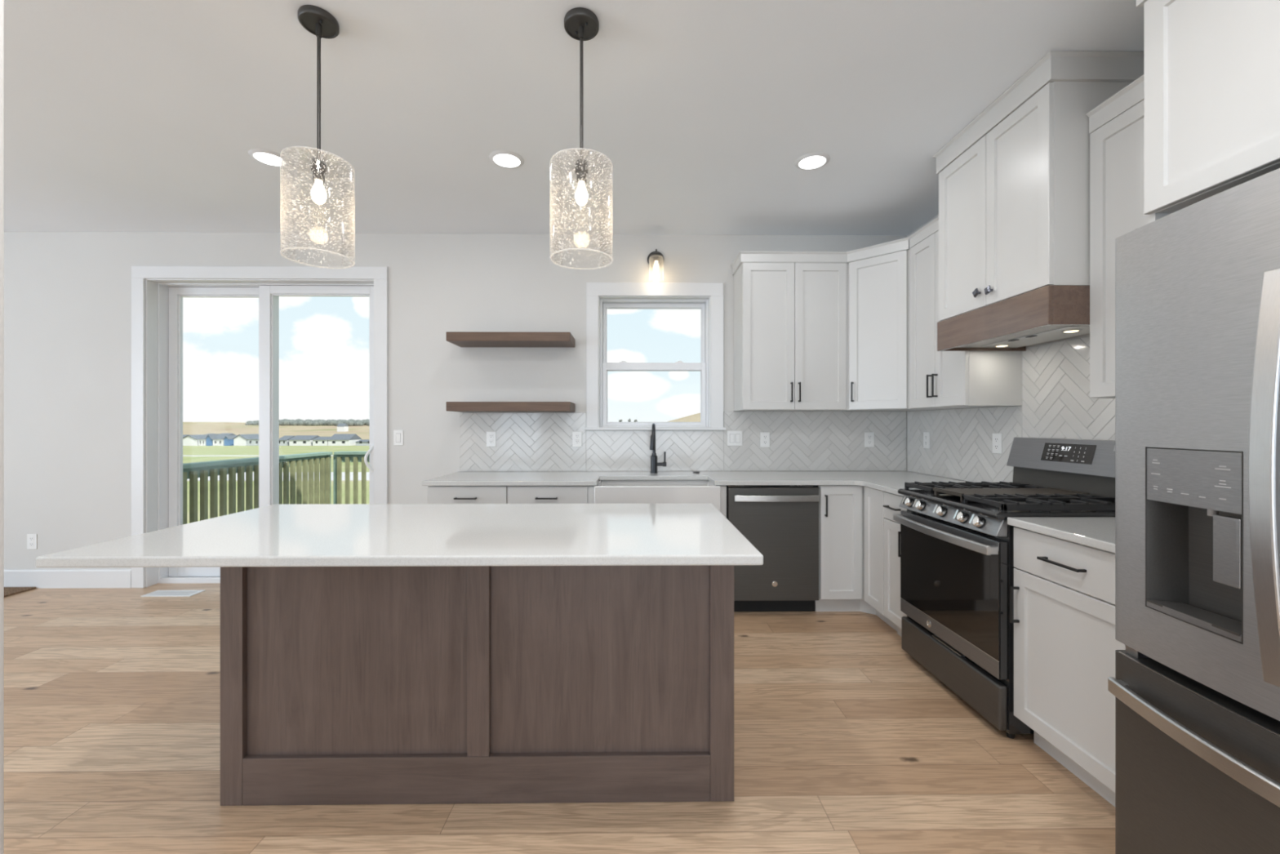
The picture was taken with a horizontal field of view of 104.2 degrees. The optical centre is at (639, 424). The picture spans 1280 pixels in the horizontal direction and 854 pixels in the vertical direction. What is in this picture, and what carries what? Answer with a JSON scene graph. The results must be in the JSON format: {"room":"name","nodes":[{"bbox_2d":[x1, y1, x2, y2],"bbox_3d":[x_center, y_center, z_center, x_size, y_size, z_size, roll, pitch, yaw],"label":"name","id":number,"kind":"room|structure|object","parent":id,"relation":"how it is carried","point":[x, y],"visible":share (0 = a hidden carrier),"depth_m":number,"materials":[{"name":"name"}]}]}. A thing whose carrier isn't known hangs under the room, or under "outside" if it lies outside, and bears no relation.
{"room":"kitchen","nodes":[
{"label":"kitchen","id":0,"kind":"room"},
{"bbox_2d":[0,0,4,853],"bbox_3d":[-1.244,-0.112,-0.139,0.129,2.766,2.150,0,0,-1],"label":"wall partition","id":1,"kind":"structure","parent":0,"point":[2,2],"depth_m":0.93,"materials":[{"name":"paint"}]},
{"bbox_2d":[4,231,906,569],"bbox_3d":[-2.763,-0.112,3.974,10.085,2.766,0.160,0,0,-1],"label":"wall","id":2,"kind":"structure","parent":0,"point":[68,295],"depth_m":3.90,"materials":[{"name":"paint"}]},
{"bbox_2d":[26,533,37,549],"bbox_3d":[-4.724,0.911,3.867,0.074,0.118,0.008,0,0,-1],"label":"wall outlet","id":3,"kind":"object","parent":2,"relation":"attached to","point":[32,539],"visible":1,"depth_m":3.87,"materials":[{"name":"white plastic"}]},
{"bbox_2d":[4,568,131,588],"bbox_3d":[-4.524,1.200,3.866,6.236,0.142,0.016,0,0,-1],"label":"baseboard","id":4,"kind":"structure","parent":2,"relation":"attached to","point":[38,578],"depth_m":3.86,"materials":[{"name":"white paint"}]},
{"bbox_2d":[131,266,387,587],"bbox_3d":[-2.963,0.021,4.000,1.975,2.500,0.253,0,0,-1],"label":"door","id":5,"kind":"structure","parent":2,"relation":"in","point":[157,292],"depth_m":3.97,"materials":[{"name":"white paint"}]},
{"bbox_2d":[393,430,403,444],"bbox_3d":[-1.892,0.106,3.898,0.074,0.118,0.010,0,0,-1],"label":"light switch","id":6,"kind":"object","parent":2,"relation":"attached to","point":[397,434],"visible":1,"depth_m":3.90,"materials":[{"name":"white plastic"}]},
{"bbox_2d":[445,331,575,347],"bbox_3d":[-0.958,-0.636,3.762,0.898,0.065,0.304,0,0,-1],"label":"floating shelf","id":7,"kind":"object","parent":2,"relation":"attached to","point":[461,339],"visible":1,"depth_m":3.61,"materials":[{"name":"brown wood"}]},
{"bbox_2d":[445,401,575,412],"bbox_3d":[-0.958,-0.129,3.762,0.898,0.067,0.304,0,0,-1],"label":"floating shelf","id":8,"kind":"object","parent":2,"relation":"attached to","point":[460,406],"visible":1,"depth_m":3.61,"materials":[{"name":"brown wood"}]},
{"bbox_2d":[583,282,725,430],"bbox_3d":[0.118,-0.532,3.995,1.112,1.159,0.204,0,0,-1],"label":"window","id":9,"kind":"structure","parent":2,"relation":"in","point":[708,297],"depth_m":3.92,"materials":[{"name":"white paint"}]},
{"bbox_2d":[647,248,664,280],"bbox_3d":[0.124,-1.230,3.841,0.132,0.261,0.170,0,0,-1],"label":"wall sconce","id":10,"kind":"object","parent":2,"relation":"attached to","point":[655,259],"visible":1,"depth_m":3.81,"materials":[{"name":"brown metal"}]},
{"bbox_2d":[459,411,906,471],"bbox_3d":[0.348,0.134,3.925,3.524,0.473,0.008,0,0,-1],"label":"tile backsplash","id":11,"kind":"structure","parent":2,"relation":"attached to","point":[800,441],"depth_m":3.92,"materials":[{"name":"grey tile"}]},
{"bbox_2d":[486,431,496,446],"bbox_3d":[-1.166,0.116,3.900,0.074,0.118,0.008,0,0,-1],"label":"wall outlet","id":12,"kind":"object","parent":11,"relation":"attached to","point":[491,435],"visible":1,"depth_m":3.90,"materials":[{"name":"white plastic"}]},
{"bbox_2d":[572,431,582,446],"bbox_3d":[-0.493,0.116,3.908,0.074,0.118,0.008,0,0,-1],"label":"wall outlet","id":13,"kind":"object","parent":11,"relation":"attached to","point":[576,435],"visible":1,"depth_m":3.91,"materials":[{"name":"white plastic"}]},
{"bbox_2d":[574,434,579,438],"bbox_3d":[-0.493,0.095,3.905,0.033,0.031,0.002,0,0,-1],"label":"receptacle","id":14,"kind":"object","parent":13,"relation":"attached to","point":[576,436],"depth_m":3.90,"materials":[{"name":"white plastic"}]},
{"bbox_2d":[727,431,742,445],"bbox_3d":[0.748,0.111,3.921,0.118,0.118,0.010,0,0,-1],"label":"light switch","id":15,"kind":"object","parent":11,"relation":"attached to","point":[734,437],"visible":1,"depth_m":3.92,"materials":[{"name":"white plastic"}]},
{"bbox_2d":[760,432,769,447],"bbox_3d":[0.986,0.123,3.925,0.074,0.118,0.008,0,0,-1],"label":"wall outlet","id":16,"kind":"object","parent":11,"relation":"attached to","point":[764,437],"visible":1,"depth_m":3.92,"materials":[{"name":"white plastic"}]},
{"bbox_2d":[864,431,874,447],"bbox_3d":[1.813,0.123,3.934,0.074,0.118,0.008,0,0,-1],"label":"wall outlet","id":17,"kind":"object","parent":11,"relation":"attached to","point":[868,436],"visible":1,"depth_m":3.93,"materials":[{"name":"white plastic"}]},
{"bbox_2d":[730,251,847,410],"bbox_3d":[1.111,-0.676,3.758,0.785,1.145,0.356,0,0,-1],"label":"upper cabinet","id":18,"kind":"object","parent":2,"relation":"attached to","point":[790,307],"visible":1,"depth_m":3.62,"materials":[{"name":"white paint"}]},
{"bbox_2d":[841,237,941,411],"bbox_3d":[1.808,-0.676,3.635,0.627,1.145,0.617,0,0,-1],"label":"upper cabinet","id":19,"kind":"object","parent":2,"relation":"attached to","point":[878,276],"visible":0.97,"depth_m":3.48,"materials":[{"name":"white paint"}]},
{"bbox_2d":[4,582,1115,853],"bbox_3d":[-2.715,1.396,-0.268,10.085,0.250,8.645,0,0,-1],"label":"floor","id":20,"kind":"structure","parent":0,"point":[845,743],"depth_m":1.82,"materials":[{"name":"brown wood"}]},
{"bbox_2d":[4,586,36,596],"bbox_3d":[-5.028,1.264,3.521,0.725,0.014,0.655,0,0,-1],"label":"door mat","id":21,"kind":"object","parent":20,"relation":"on","point":[8,591],"visible":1,"depth_m":3.78,"materials":[{"name":"brown fabric"}]},
{"bbox_2d":[140,590,204,596],"bbox_3d":[-3.498,1.268,3.733,0.360,0.006,0.132,0,0,-1],"label":"floor vent","id":22,"kind":"object","parent":20,"relation":"in","point":[157,593],"visible":1,"depth_m":3.72,"materials":[{"name":"white plastic"}]},
{"bbox_2d":[427,485,507,503],"bbox_3d":[-1.137,0.836,3.570,0.520,0.868,0.680,0,0,-1],"label":"base cabinet","id":23,"kind":"object","parent":20,"relation":"on","point":[436,494],"visible":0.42,"depth_m":3.26,"materials":[{"name":"white paint"}]},
{"bbox_2d":[422,471,966,496],"bbox_3d":[0.352,0.386,3.333,3.546,0.030,1.189,0,0,-1],"label":"countertop","id":24,"kind":"structure","parent":23,"relation":"on","point":[891,482],"depth_m":3.43,"materials":[{"name":"white stone"}]},
{"bbox_2d":[594,480,720,511],"bbox_3d":[0.112,0.532,3.428,0.826,0.258,0.388,0,0,-1],"label":"farmhouse sink","id":25,"kind":"object","parent":24,"relation":"in","point":[606,491],"visible":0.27,"depth_m":3.23,"materials":[{"name":"ceramic"}]},
{"bbox_2d":[649,423,666,473],"bbox_3d":[0.136,0.182,3.708,0.132,0.377,0.223,0,0,-1],"label":"kitchen faucet","id":26,"kind":"object","parent":24,"relation":"on","point":[654,464],"visible":1,"depth_m":3.77,"materials":[{"name":"black metal"}]},
{"bbox_2d":[220,564,733,805],"bbox_3d":[-0.544,0.836,2.005,1.715,0.868,0.677,0,0,-1],"label":"kitchen island","id":27,"kind":"object","parent":20,"relation":"on","point":[456,684],"visible":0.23,"depth_m":1.68,"materials":[{"name":"brown wood"}]},
{"bbox_2d":[35,503,763,567],"bbox_3d":[-0.674,0.386,1.861,2.039,0.030,0.926,0,0,-1],"label":"island countertop","id":28,"kind":"structure","parent":27,"relation":"on","point":[277,535],"depth_m":1.59,"materials":[{"name":"white stone"}]},
{"bbox_2d":[507,485,588,503],"bbox_3d":[-0.610,0.836,3.576,0.530,0.868,0.680,0,0,-1],"label":"base cabinet","id":29,"kind":"object","parent":20,"relation":"on","point":[516,494],"visible":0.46,"depth_m":3.27,"materials":[{"name":"white paint"}]},
{"bbox_2d":[588,484,726,517],"bbox_3d":[0.111,0.836,3.584,0.910,0.868,0.680,0,0,-1],"label":"base cabinet","id":30,"kind":"object","parent":20,"relation":"on","point":[723,487],"visible":0.09,"depth_m":3.28,"materials":[{"name":"white paint"}]},
{"bbox_2d":[725,484,819,611],"bbox_3d":[0.878,0.835,3.584,0.614,0.864,0.699,0,0,-1],"label":"dishwasher","id":31,"kind":"object","parent":20,"relation":"on","point":[781,522],"visible":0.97,"depth_m":3.28,"materials":[{"name":"metal"}]},
{"bbox_2d":[815,484,897,631],"bbox_3d":[1.656,0.836,3.482,0.934,0.868,0.920,0,0,-1],"label":"base cabinet","id":32,"kind":"object","parent":20,"relation":"on","point":[851,519],"visible":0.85,"depth_m":3.29,"materials":[{"name":"white paint"}]},
{"bbox_2d":[883,491,906,635],"bbox_3d":[1.787,0.836,2.890,0.685,0.868,0.264,0,0,-1],"label":"base cabinet","id":33,"kind":"object","parent":20,"relation":"on","point":[891,502],"visible":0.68,"depth_m":2.93,"materials":[{"name":"white paint"}]},
{"bbox_2d":[893,437,1115,738],"bbox_3d":[1.748,0.672,2.372,0.751,1.198,0.750,0,0,-1],"label":"gas range","id":34,"kind":"object","parent":20,"relation":"on","point":[957,539],"visible":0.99,"depth_m":2.25,"materials":[{"name":"black metal"}]},
{"bbox_2d":[897,480,1115,519],"bbox_3d":[1.757,0.348,2.372,0.668,0.068,0.750,0,0,-1],"label":"cooktop","id":35,"kind":"object","parent":34,"relation":"in","point":[984,500],"depth_m":2.22,"materials":[{"name":"metal"}]},
{"bbox_2d":[1009,526,1125,806],"bbox_3d":[1.800,0.836,1.748,0.685,0.868,0.484,0,0,-1],"label":"base cabinet","id":36,"kind":"object","parent":20,"relation":"on","point":[1065,644],"visible":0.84,"depth_m":1.75,"materials":[{"name":"white paint"}]},
{"bbox_2d":[1007,516,1115,553],"bbox_3d":[1.805,0.386,1.748,0.676,0.030,0.486,0,0,-1],"label":"countertop","id":37,"kind":"structure","parent":36,"relation":"on","point":[1098,532],"depth_m":1.80,"materials":[{"name":"white stone"}]},
{"bbox_2d":[1107,168,1279,853],"bbox_3d":[1.642,0.376,0.900,0.936,1.790,0.910,0,0,-1],"label":"refrigerator","id":38,"kind":"object","parent":20,"relation":"on","point":[1195,686],"visible":1,"depth_m":1.12,"materials":[{"name":"metal"}]},
{"bbox_2d":[4,0,1143,235],"bbox_3d":[-2.715,-1.620,-0.268,10.085,0.250,8.645,0,0,-1],"label":"ceiling","id":39,"kind":"structure","parent":0,"point":[121,116],"depth_m":2.34,"materials":[{"name":"paint"}]},
{"bbox_2d":[248,148,290,167],"bbox_3d":[-2.080,-1.490,2.797,0.192,0.010,0.192,0,0,-1],"label":"recessed light","id":40,"kind":"object","parent":39,"relation":"in","point":[266,157],"visible":0.94,"depth_m":2.78,"materials":[{"name":"white paint"}]},
{"bbox_2d":[280,4,355,269],"bbox_3d":[-1.185,-1.051,1.837,0.233,0.886,0.233,0,0,-1],"label":"pendant light","id":41,"kind":"object","parent":39,"relation":"hanging from","point":[317,21],"visible":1,"depth_m":1.82,"materials":[{"name":"glass"}]},
{"bbox_2d":[311,157,326,182],"bbox_3d":[-1.185,-0.938,1.837,0.049,0.078,0.049,0,0,-1],"label":"socket","id":42,"kind":"object","parent":41,"relation":"attached to","point":[319,179],"depth_m":1.82,"materials":[{"name":"brown metal"}]},
{"bbox_2d":[488,150,524,168],"bbox_3d":[-0.752,-1.490,2.812,0.192,0.010,0.192,0,0,-1],"label":"recessed light","id":43,"kind":"object","parent":39,"relation":"in","point":[503,158],"visible":1,"depth_m":2.80,"materials":[{"name":"white paint"}]},
{"bbox_2d":[549,7,613,270],"bbox_3d":[-0.217,-1.051,1.848,0.233,0.886,0.233,0,0,-1],"label":"pendant light","id":44,"kind":"object","parent":39,"relation":"hanging from","point":[580,24],"visible":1,"depth_m":1.83,"materials":[{"name":"glass"}]},
{"bbox_2d":[574,159,587,183],"bbox_3d":[-0.217,-0.938,1.848,0.049,0.078,0.049,0,0,-1],"label":"socket","id":45,"kind":"object","parent":44,"relation":"attached to","point":[584,162],"depth_m":1.83,"materials":[{"name":"brown metal"}]},
{"bbox_2d":[794,151,830,170],"bbox_3d":[0.980,-1.490,2.831,0.192,0.010,0.192,0,0,-1],"label":"recessed light","id":46,"kind":"object","parent":39,"relation":"in","point":[812,161],"visible":1,"depth_m":2.82,"materials":[{"name":"white paint"}]},
{"bbox_2d":[725,484,817,518],"bbox_3d":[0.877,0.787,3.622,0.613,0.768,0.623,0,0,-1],"label":"control panel","id":47,"kind":"object","parent":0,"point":[727,486],"depth_m":3.31,"materials":[{"name":"grey metal"}]},
{"bbox_2d":[906,213,1089,481],"bbox_3d":[2.248,-0.112,-0.292,0.160,2.766,8.485,0,0,-1],"label":"wall","id":48,"kind":"structure","parent":0,"point":[937,215],"depth_m":2.67,"materials":[{"name":"paint"}]},
{"bbox_2d":[907,216,1022,408],"bbox_3d":[1.950,-0.676,3.053,0.356,1.145,0.566,0,0,-1],"label":"upper cabinet","id":49,"kind":"object","parent":48,"relation":"attached to","point":[940,380],"visible":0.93,"depth_m":3.02,"materials":[{"name":"white paint"}]},
{"bbox_2d":[906,335,1115,482],"bbox_3d":[2.130,-0.025,2.724,0.008,0.789,2.430,0,0,-1],"label":"tile backsplash","id":50,"kind":"structure","parent":48,"relation":"attached to","point":[1057,402],"depth_m":2.77,"materials":[{"name":"grey tile"}]},
{"bbox_2d":[923,431,929,448],"bbox_3d":[2.112,0.118,3.670,0.008,0.118,0.074,0,0,-1],"label":"wall outlet","id":51,"kind":"object","parent":50,"relation":"attached to","point":[926,434],"visible":1,"depth_m":3.66,"materials":[{"name":"white plastic"}]},
{"bbox_2d":[992,433,1001,453],"bbox_3d":[2.120,0.114,2.956,0.008,0.118,0.074,0,0,-1],"label":"wall outlet","id":52,"kind":"object","parent":50,"relation":"attached to","point":[997,437],"visible":1,"depth_m":2.95,"materials":[{"name":"white plastic"}]},
{"bbox_2d":[994,436,998,442],"bbox_3d":[2.117,0.092,2.956,0.002,0.031,0.033,0,0,-1],"label":"receptacle","id":53,"kind":"object","parent":52,"relation":"attached to","point":[996,438],"depth_m":2.96,"materials":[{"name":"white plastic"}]},
{"bbox_2d":[994,444,998,449],"bbox_3d":[2.117,0.136,2.956,0.002,0.031,0.033,0,0,-1],"label":"receptacle","id":54,"kind":"object","parent":52,"relation":"attached to","point":[996,446],"depth_m":2.96,"materials":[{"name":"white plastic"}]},
{"bbox_2d":[933,50,1143,321],"bbox_3d":[1.880,-1.028,2.386,0.512,0.929,0.786,0,0,-1],"label":"upper cabinet","id":55,"kind":"object","parent":48,"relation":"attached to","point":[1014,183],"visible":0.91,"depth_m":2.15,"materials":[{"name":"white paint"}]},
{"bbox_2d":[937,284,1089,351],"bbox_3d":[1.887,-0.482,2.383,0.484,0.159,0.742,0,0,-1],"label":"range hood","id":56,"kind":"object","parent":55,"relation":"attached to","point":[1050,313],"visible":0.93,"depth_m":2.24,"materials":[{"name":"brown wood"}]},
{"bbox_2d":[1085,75,1148,398],"bbox_3d":[1.965,-0.679,1.763,0.356,1.151,0.507,0,0,-1],"label":"upper cabinet","id":57,"kind":"object","parent":48,"relation":"attached to","point":[1116,126],"visible":0.08,"depth_m":1.93,"materials":[{"name":"white paint"}]},
{"bbox_2d":[1136,0,1279,223],"bbox_3d":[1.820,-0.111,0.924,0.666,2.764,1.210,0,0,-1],"label":"upper cabinet","id":58,"kind":"object","parent":48,"relation":"attached to","point":[1211,68],"visible":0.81,"depth_m":1.33,"materials":[{"name":"white paint"}]},
{"label":"outside","id":59,"kind":"structure","parent":0,"visible":0},
{"bbox_2d":[182,412,700,523],"bbox_3d":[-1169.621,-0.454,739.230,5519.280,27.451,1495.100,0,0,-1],"label":"field","id":60,"kind":"structure","parent":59,"point":[188,428],"depth_m":121.10,"materials":[{"name":"green plant"}]},
{"bbox_2d":[182,434,205,445],"bbox_3d":[-179.470,6.471,202.477,6.631,4.400,9.800,0,0,-1],"label":"house","id":61,"kind":"structure","parent":60,"relation":"on","point":[188,440],"depth_m":198.00,"materials":[{"name":"white"}]},
{"bbox_2d":[198,433,215,445],"bbox_3d":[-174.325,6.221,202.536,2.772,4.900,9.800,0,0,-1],"label":"house","id":62,"kind":"structure","parent":60,"relation":"on","point":[202,441],"depth_m":198.05,"materials":[{"name":"white"}]},
{"bbox_2d":[205,433,220,445],"bbox_3d":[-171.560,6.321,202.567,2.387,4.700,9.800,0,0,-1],"label":"house","id":63,"kind":"structure","parent":60,"relation":"on","point":[209,437],"depth_m":198.05,"materials":[{"name":"blue"}]},
{"bbox_2d":[212,433,235,445],"bbox_3d":[-168.024,6.171,202.607,4.316,5.000,9.800,0,0,-1],"label":"house","id":64,"kind":"structure","parent":60,"relation":"on","point":[219,440],"depth_m":198.15,"materials":[{"name":"white"}]},
{"bbox_2d":[223,435,237,445],"bbox_3d":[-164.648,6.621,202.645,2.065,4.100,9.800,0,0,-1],"label":"house","id":65,"kind":"structure","parent":60,"relation":"on","point":[228,441],"depth_m":198.63,"materials":[{"name":"blue"}]},
{"bbox_2d":[232,434,258,445],"bbox_3d":[-159.375,6.371,202.705,5.023,4.600,9.800,0,0,-1],"label":"house","id":66,"kind":"structure","parent":60,"relation":"on","point":[241,439],"depth_m":198.20,"materials":[{"name":"white"}]},
{"bbox_2d":[246,435,258,445],"bbox_3d":[-153.909,6.521,202.767,5.666,4.300,9.800,0,0,-1],"label":"house","id":67,"kind":"structure","parent":60,"relation":"on","point":[254,440],"depth_m":198.25,"materials":[{"name":"grey"}]},
{"bbox_2d":[279,435,294,445],"bbox_3d":[-142.816,6.671,202.893,4.058,4.000,9.800,0,0,-1],"label":"house","id":68,"kind":"structure","parent":60,"relation":"on","point":[283,441],"depth_m":198.59,"materials":[{"name":"grey"}]},
{"bbox_2d":[288,435,319,445],"bbox_3d":[-135.743,6.621,202.973,8.560,4.100,9.800,0,0,-1],"label":"house","id":69,"kind":"structure","parent":60,"relation":"on","point":[298,440],"depth_m":198.49,"materials":[{"name":"white"}]},
{"bbox_2d":[244,418,368,426],"bbox_3d":[-570.354,-2.622,858.731,250.379,14.099,79.079,0,0,-1],"label":"tree line","id":70,"kind":"object","parent":60,"relation":"on","point":[351,422],"visible":0.65,"depth_m":828.76,"materials":[{"name":"green plant"}]},
{"bbox_2d":[312,436,330,445],"bbox_3d":[-127.705,6.871,203.064,5.988,3.600,9.800,0,0,-1],"label":"house","id":71,"kind":"structure","parent":60,"relation":"on","point":[320,441],"depth_m":198.59,"materials":[{"name":"white"}]},
{"bbox_2d":[337,422,348,431],"bbox_3d":[-382.306,4.265,640.205,9.460,11.000,9.800,0,0,-1],"label":"house","id":72,"kind":"structure","parent":60,"relation":"on","point":[341,427],"depth_m":636.21,"materials":[{"name":"white"}]},
{"bbox_2d":[327,433,361,445],"bbox_3d":[-120.310,6.321,203.148,8.560,4.700,9.800,0,0,-1],"label":"house","id":73,"kind":"structure","parent":60,"relation":"on","point":[337,439],"depth_m":199.75,"materials":[{"name":"white"}]},
{"bbox_2d":[355,439,368,445],"bbox_3d":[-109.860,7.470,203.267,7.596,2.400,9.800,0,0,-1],"label":"house","id":74,"kind":"structure","parent":60,"relation":"on","point":[363,442],"depth_m":198.78,"materials":[{"name":"grey"}]},
{"bbox_3d":[-1.924,2.471,5.209,4.130,2.309,2.266,0,0,-1],"label":"deck","id":75,"kind":"object","parent":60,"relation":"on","visible":0},
{"bbox_2d":[182,451,332,524],"bbox_3d":[-3.889,0.828,5.159,0.140,0.974,2.058,0,0,1],"label":"deck railing","id":76,"kind":"object","parent":75,"relation":"on","point":[191,471],"visible":0.47,"depth_m":4.82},
{"bbox_2d":[333,451,368,503],"bbox_3d":[-1.861,0.828,6.219,3.880,0.974,0.140,0,0,-1],"label":"deck railing","id":77,"kind":"object","parent":75,"relation":"on","point":[339,457],"visible":0.12,"depth_m":6.14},
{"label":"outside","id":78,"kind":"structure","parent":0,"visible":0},
{"bbox_2d":[182,454,333,456],"bbox_3d":[-10.717,4.022,63.133,160.000,0.223,2.500,0,0,-1],"label":"footpath","id":79,"kind":"structure","parent":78,"point":[211,455],"depth_m":61.46,"materials":[{"name":"concrete"}]},
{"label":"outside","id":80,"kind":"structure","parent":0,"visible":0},
{"bbox_2d":[186,471,368,480],"bbox_3d":[-10.352,3.276,30.985,160.000,0.181,5.000,0,0,-1],"label":"path","id":81,"kind":"structure","parent":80,"point":[331,473],"depth_m":29.98,"materials":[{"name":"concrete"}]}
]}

